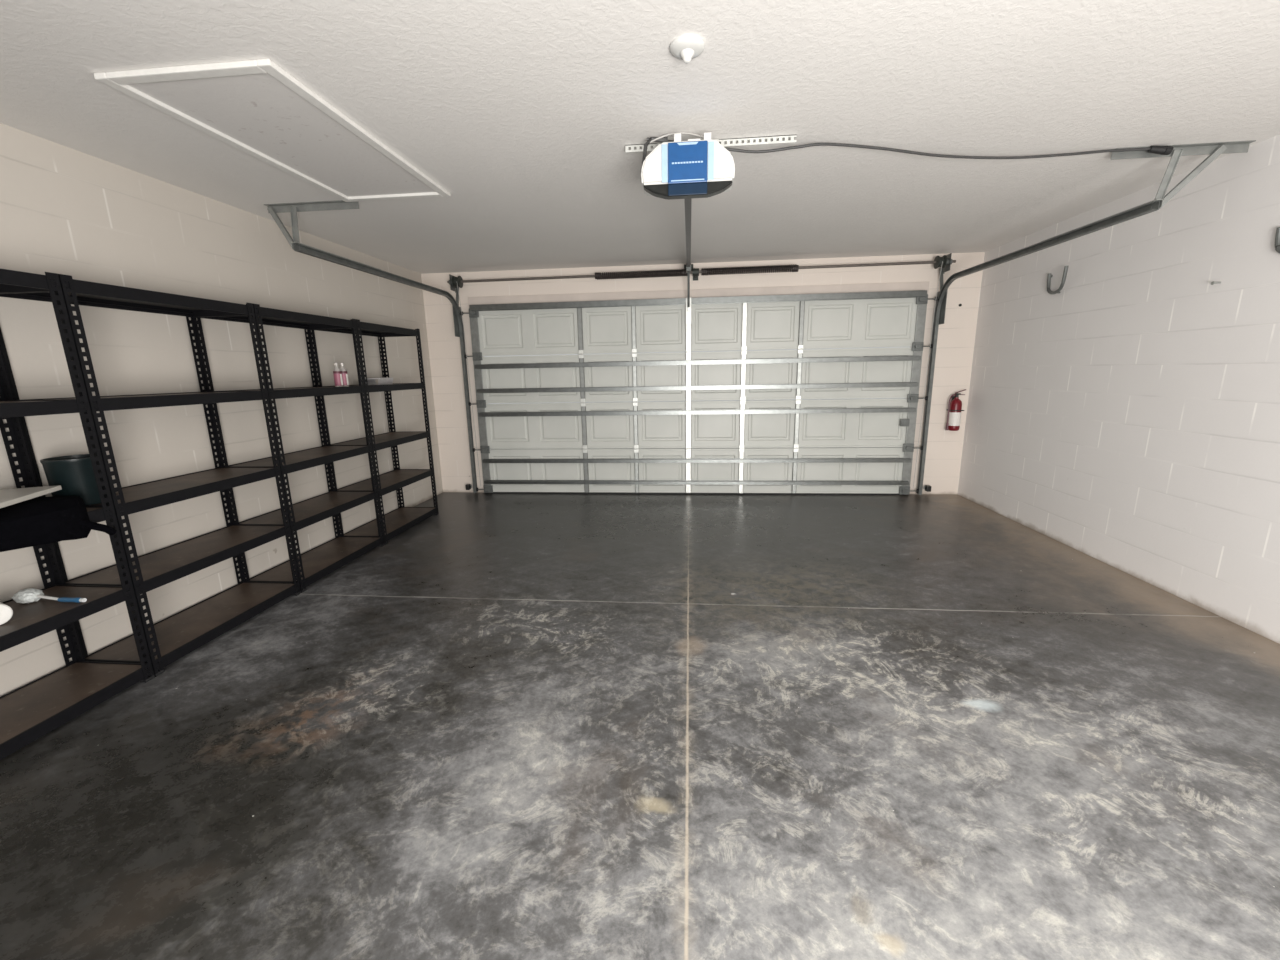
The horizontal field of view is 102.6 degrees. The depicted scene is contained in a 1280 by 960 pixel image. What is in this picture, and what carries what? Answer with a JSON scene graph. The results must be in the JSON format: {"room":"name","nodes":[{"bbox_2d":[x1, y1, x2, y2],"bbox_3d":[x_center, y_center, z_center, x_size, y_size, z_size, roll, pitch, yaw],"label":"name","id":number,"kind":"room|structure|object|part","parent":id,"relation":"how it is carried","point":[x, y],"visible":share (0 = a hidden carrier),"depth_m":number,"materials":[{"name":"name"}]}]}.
{"room":"garage","nodes":[
{"label":"garage","id":0,"kind":"room"},
{"bbox_2d":[0,123,442,696],"bbox_3d":[-2.925,-0.307,2.432,0.150,2.579,8.060,0,12,5],"label":"wall","id":1,"kind":"structure","parent":0,"point":[64,210],"depth_m":3.07,"materials":[{"name":"white paint"}]},
{"bbox_2d":[0,492,1279,959],"bbox_3d":[0.226,0.983,2.528,6.510,0.100,8.300,0,12,5],"label":"floor","id":2,"kind":"structure","parent":0,"point":[510,726],"depth_m":1.95,"materials":[{"name":"concrete"}]},
{"bbox_2d":[0,268,154,759],"bbox_3d":[-2.674,0.159,1.887,0.420,1.885,0.981,0,12,5],"label":"shelving unit","id":3,"kind":"object","parent":2,"relation":"on","point":[33,710],"visible":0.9,"depth_m":2.28,"materials":[{"name":"black metal"}]},
{"bbox_2d":[0,602,12,624],"bbox_3d":[-2.632,0.540,2.084,0.100,0.090,0.091,6,14,30],"label":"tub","id":4,"kind":"object","parent":3,"relation":"on","point":[6,612],"visible":1,"depth_m":2.08,"materials":[{"name":"white plastic"}]},
{"bbox_3d":[-2.815,0.061,2.360,0.045,1.885,0.045,0,12,5],"label":"post","id":5,"kind":"part","parent":3,"relation":"part of","materials":[{"name":"black metal"}]},
{"bbox_2d":[11,588,86,602],"bbox_3d":[-2.622,0.515,2.276,0.324,0.060,0.083,0,12,5],"label":"brush","id":6,"kind":"object","parent":3,"relation":"on","point":[28,595],"visible":1,"depth_m":2.27,"materials":[{"name":"white plastic"}]},
{"bbox_2d":[0,496,116,551],"bbox_3d":[-2.615,0.222,1.962,0.418,0.211,0.762,0,12,5],"label":"duffel bag","id":7,"kind":"object","parent":3,"relation":"on","point":[36,521],"visible":0.93,"depth_m":2.08,"materials":[{"name":"black fabric"}]},
{"bbox_2d":[0,485,61,507],"bbox_3d":[-2.585,0.104,1.933,0.300,0.020,0.620,-6,13,-21],"label":"flat board","id":8,"kind":"object","parent":7,"relation":"on","point":[8,497],"visible":1,"depth_m":2.12,"materials":[{"name":"white"}]},
{"bbox_3d":[-2.446,0.061,2.325,0.045,1.885,0.045,0,12,5],"label":"post","id":9,"kind":"part","parent":3,"relation":"part of","materials":[{"name":"black metal"}]},
{"bbox_2d":[0,274,300,676],"bbox_3d":[-2.582,-0.047,2.846,0.420,1.885,0.981,0,12,5],"label":"shelving unit","id":10,"kind":"object","parent":2,"relation":"on","point":[179,634],"visible":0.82,"depth_m":2.80,"materials":[{"name":"black metal"}]},
{"bbox_3d":[-2.810,0.051,2.408,0.045,1.885,0.045,0,12,5],"label":"post","id":11,"kind":"part","parent":10,"relation":"part of","materials":[{"name":"black metal"}]},
{"bbox_2d":[40,454,100,505],"bbox_3d":[-2.636,-0.001,2.413,0.212,0.218,0.212,0,12,5],"label":"bucket","id":12,"kind":"object","parent":10,"relation":"on","point":[74,473],"visible":0.52,"depth_m":2.34,"materials":[{"name":"green plastic"}]},
{"bbox_3d":[-2.442,0.051,2.372,0.045,1.885,0.045,0,12,5],"label":"post","id":13,"kind":"part","parent":10,"relation":"part of","materials":[{"name":"black metal"}]},
{"bbox_3d":[-2.722,-0.145,3.319,0.045,1.885,0.045,0,12,5],"label":"post","id":14,"kind":"part","parent":10,"relation":"part of","materials":[{"name":"black metal"}]},
{"bbox_3d":[-2.354,-0.144,3.284,0.045,1.885,0.045,0,12,5],"label":"post","id":15,"kind":"part","parent":10,"relation":"part of","materials":[{"name":"black metal"}]},
{"bbox_2d":[195,304,384,592],"bbox_3d":[-2.490,-0.253,3.804,0.420,1.885,0.981,0,12,5],"label":"shelving unit","id":16,"kind":"object","parent":2,"relation":"on","point":[314,564],"visible":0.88,"depth_m":3.83,"materials":[{"name":"black metal"}]},
{"bbox_3d":[-2.717,-0.155,3.367,0.045,1.885,0.045,0,12,5],"label":"post","id":17,"kind":"part","parent":16,"relation":"part of","materials":[{"name":"black metal"}]},
{"bbox_3d":[-2.349,-0.154,3.331,0.045,1.885,0.045,0,12,5],"label":"post","id":18,"kind":"part","parent":16,"relation":"part of","materials":[{"name":"black metal"}]},
{"bbox_3d":[-2.630,-0.350,4.278,0.045,1.885,0.045,0,12,5],"label":"post","id":19,"kind":"part","parent":16,"relation":"part of","materials":[{"name":"black metal"}]},
{"bbox_2d":[333,363,342,386],"bbox_3d":[-2.383,-0.828,4.040,0.059,0.186,0.058,0,12,5],"label":"bottle","id":20,"kind":"object","parent":16,"relation":"on","point":[337,373],"visible":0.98,"depth_m":4.02,"materials":[{"name":"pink plastic"}]},
{"bbox_2d":[340,363,348,386],"bbox_3d":[-2.376,-0.843,4.108,0.059,0.186,0.058,0,12,5],"label":"bottle","id":21,"kind":"object","parent":16,"relation":"on","point":[343,370],"visible":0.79,"depth_m":4.09,"materials":[{"name":"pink plastic"}]},
{"bbox_3d":[-2.261,-0.350,4.242,0.045,1.885,0.045,0,12,5],"label":"post","id":22,"kind":"part","parent":16,"relation":"part of","materials":[{"name":"black metal"}]},
{"bbox_2d":[310,319,438,544],"bbox_3d":[-2.397,-0.458,4.763,0.420,1.885,0.981,0,12,5],"label":"shelving unit","id":23,"kind":"object","parent":2,"relation":"on","point":[399,520],"visible":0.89,"depth_m":4.85,"materials":[{"name":"black metal"}]},
{"bbox_3d":[-2.625,-0.361,4.325,0.045,1.885,0.045,0,12,5],"label":"post","id":24,"kind":"part","parent":23,"relation":"part of","materials":[{"name":"black metal"}]},
{"bbox_3d":[-2.257,-0.360,4.290,0.045,1.885,0.045,0,12,5],"label":"post","id":25,"kind":"part","parent":23,"relation":"part of","materials":[{"name":"black metal"}]},
{"bbox_2d":[365,378,392,384],"bbox_3d":[-2.427,-0.911,4.730,0.194,0.062,0.226,0,12,5],"label":"plastic tray","id":26,"kind":"object","parent":23,"relation":"on","point":[371,381],"visible":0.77,"depth_m":4.73,"materials":[{"name":"white plastic"}]},
{"bbox_3d":[-2.537,-0.556,5.237,0.045,1.885,0.045,0,12,5],"label":"post","id":27,"kind":"part","parent":23,"relation":"part of","materials":[{"name":"black metal"}]},
{"bbox_3d":[-2.169,-0.556,5.201,0.045,1.885,0.045,0,12,5],"label":"post","id":28,"kind":"part","parent":23,"relation":"part of","materials":[{"name":"black metal"}]},
{"bbox_2d":[0,0,1279,273],"bbox_3d":[0.166,-1.612,1.854,6.510,0.100,8.060,0,12,5],"label":"ceiling","id":29,"kind":"structure","parent":0,"point":[526,112],"depth_m":2.25,"materials":[{"name":"white paint"}]},
{"bbox_2d":[94,59,450,201],"bbox_3d":[-1.637,-1.676,2.610,0.715,0.022,1.460,0,12,5],"label":"attic hatch","id":30,"kind":"object","parent":29,"relation":"attached to","point":[257,108],"visible":1,"depth_m":2.33,"materials":[{"name":"white paint"}]},
{"bbox_2d":[264,200,477,492],"bbox_3d":[-2.059,-0.847,4.847,0.650,2.558,2.569,0,12,5],"label":"door track","id":31,"kind":"object","parent":29,"relation":"attached to","point":[293,208],"visible":0.97,"depth_m":3.94,"materials":[{"name":"metal"}]},
{"bbox_2d":[669,34,704,63],"bbox_3d":[0.170,-1.530,1.841,0.128,0.054,0.128,0,12,5],"label":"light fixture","id":32,"kind":"object","parent":29,"relation":"attached to","point":[686,47],"visible":1,"depth_m":1.81,"materials":[{"name":"white plastic"}]},
{"bbox_2d":[680,49,693,63],"bbox_3d":[0.170,-1.518,1.843,0.052,0.030,0.052,0,12,5],"label":"bulb","id":33,"kind":"object","parent":32,"relation":"attached to","point":[685,54],"depth_m":1.83,"materials":[{"name":"white glass"}]},
{"bbox_2d":[625,132,796,307],"bbox_3d":[0.489,-1.766,4.018,0.860,0.510,3.321,0,12,5],"label":"garage door opener","id":34,"kind":"object","parent":29,"relation":"attached to","point":[692,168],"visible":0.99,"depth_m":2.42,"materials":[{"name":"white plastic"}]},
{"bbox_3d":[0.226,-1.377,2.428,0.184,0.050,0.007,0,12,5],"label":"blue panel","id":35,"kind":"part","parent":34,"relation":"part of","materials":[{"name":"blue plastic"}]},
{"bbox_3d":[0.379,-1.871,4.017,0.040,0.195,2.982,0,12,5],"label":"rail","id":36,"kind":"part","parent":34,"relation":"part of","materials":[{"name":"metal"}]},
{"bbox_3d":[0.224,-1.489,2.403,0.184,0.174,0.009,0,12,5],"label":"blue panel","id":37,"kind":"part","parent":34,"relation":"part of","materials":[{"name":"plastic"}]},
{"bbox_3d":[0.511,-2.011,5.391,0.050,0.416,0.298,0,12,5],"label":"door arm","id":38,"kind":"part","parent":34,"relation":"part of","materials":[{"name":"metal"}]},
{"bbox_2d":[647,138,1172,158],"bbox_3d":[1.438,-1.724,2.683,2.826,0.070,0.119,-2,12,-4],"label":"power cable","id":39,"kind":"object","parent":29,"relation":"attached to","point":[1163,150],"visible":0.87,"depth_m":2.74,"materials":[{"name":"black rubber"}]},
{"bbox_2d":[917,140,1255,494],"bbox_3d":[3.078,-0.830,4.310,0.680,2.558,2.657,0,12,5],"label":"door track","id":40,"kind":"object","parent":29,"relation":"attached to","point":[1215,149],"visible":0.99,"depth_m":3.14,"materials":[{"name":"metal"}]},
{"bbox_3d":[3.014,-0.697,4.328,0.034,2.294,2.548,0,12,5],"label":"rail","id":41,"kind":"part","parent":40,"relation":"part of","materials":[{"name":"metal"}]},
{"bbox_2d":[421,252,984,493],"bbox_3d":[0.559,-1.123,5.958,6.110,2.579,0.200,0,12,5],"label":"wall","id":42,"kind":"structure","parent":0,"point":[956,336],"depth_m":5.71,"materials":[{"name":"white paint"}]},
{"bbox_2d":[465,484,471,489],"bbox_3d":[-2.106,0.081,6.314,0.070,0.065,0.109,0,12,5],"label":"sensor","id":43,"kind":"object","parent":42,"relation":"attached to","point":[468,486],"visible":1,"depth_m":6.28,"materials":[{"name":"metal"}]},
{"bbox_2d":[468,282,928,307],"bbox_3d":[0.536,-2.037,5.650,5.040,0.115,0.022,0,12,5],"label":"trim","id":44,"kind":"structure","parent":42,"relation":"attached to","point":[903,286],"depth_m":5.62,"materials":[{"name":"white paint"}]},
{"bbox_2d":[460,290,938,494],"bbox_3d":[0.551,-0.907,5.823,5.180,2.213,0.144,0,12,5],"label":"door","id":45,"kind":"structure","parent":42,"relation":"in","point":[764,441],"depth_m":5.83,"materials":[{"name":"paint"}]},
{"bbox_2d":[447,253,955,486],"bbox_3d":[0.554,-1.112,5.748,5.380,2.445,0.214,0,12,5],"label":"spring","id":46,"kind":"object","parent":42,"relation":"attached to","point":[944,262],"visible":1,"depth_m":5.44,"materials":[{"name":"metal"}]},
{"bbox_3d":[-2.096,-2.213,5.776,0.063,0.165,0.201,-1,12,2],"label":"bearing plate","id":47,"kind":"part","parent":46,"relation":"part of","materials":[{"name":"metal"}]},
{"bbox_3d":[3.145,-2.224,5.268,0.063,0.165,0.201,1,12,9],"label":"bearing plate","id":48,"kind":"part","parent":46,"relation":"part of","materials":[{"name":"metal"}]},
{"bbox_2d":[923,485,930,491],"bbox_3d":[3.249,0.089,5.799,0.070,0.065,0.109,0,12,5],"label":"sensor","id":49,"kind":"object","parent":42,"relation":"attached to","point":[927,488],"visible":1,"depth_m":5.75,"materials":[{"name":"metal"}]},
{"bbox_2d":[945,389,965,430],"bbox_3d":[3.435,-0.763,5.588,0.175,0.443,0.132,0,12,5],"label":"fire extinguisher","id":50,"kind":"object","parent":42,"relation":"attached to","point":[954,409],"visible":1,"depth_m":5.55,"materials":[{"name":"metal"}]},
{"bbox_2d":[957,134,1279,643],"bbox_3d":[3.306,-0.297,1.833,0.150,2.579,8.060,0,12,5],"label":"wall","id":51,"kind":"structure","parent":0,"point":[1126,416],"depth_m":3.40,"materials":[{"name":"white paint"}]},
{"bbox_2d":[1047,266,1067,293],"bbox_3d":[3.434,-1.631,4.209,0.054,0.197,0.289,2,12,14],"label":"wall hook","id":52,"kind":"object","parent":51,"relation":"attached to","point":[1049,276],"visible":1,"depth_m":4.18,"materials":[{"name":"metal"}]},
{"bbox_2d":[1275,227,1279,252],"bbox_3d":[3.278,-1.213,2.547,0.045,0.160,0.236,2,12,14],"label":"wall hook","id":53,"kind":"object","parent":51,"relation":"attached to","point":[1277,236],"visible":1,"depth_m":2.64,"materials":[{"name":"metal"}]}
]}

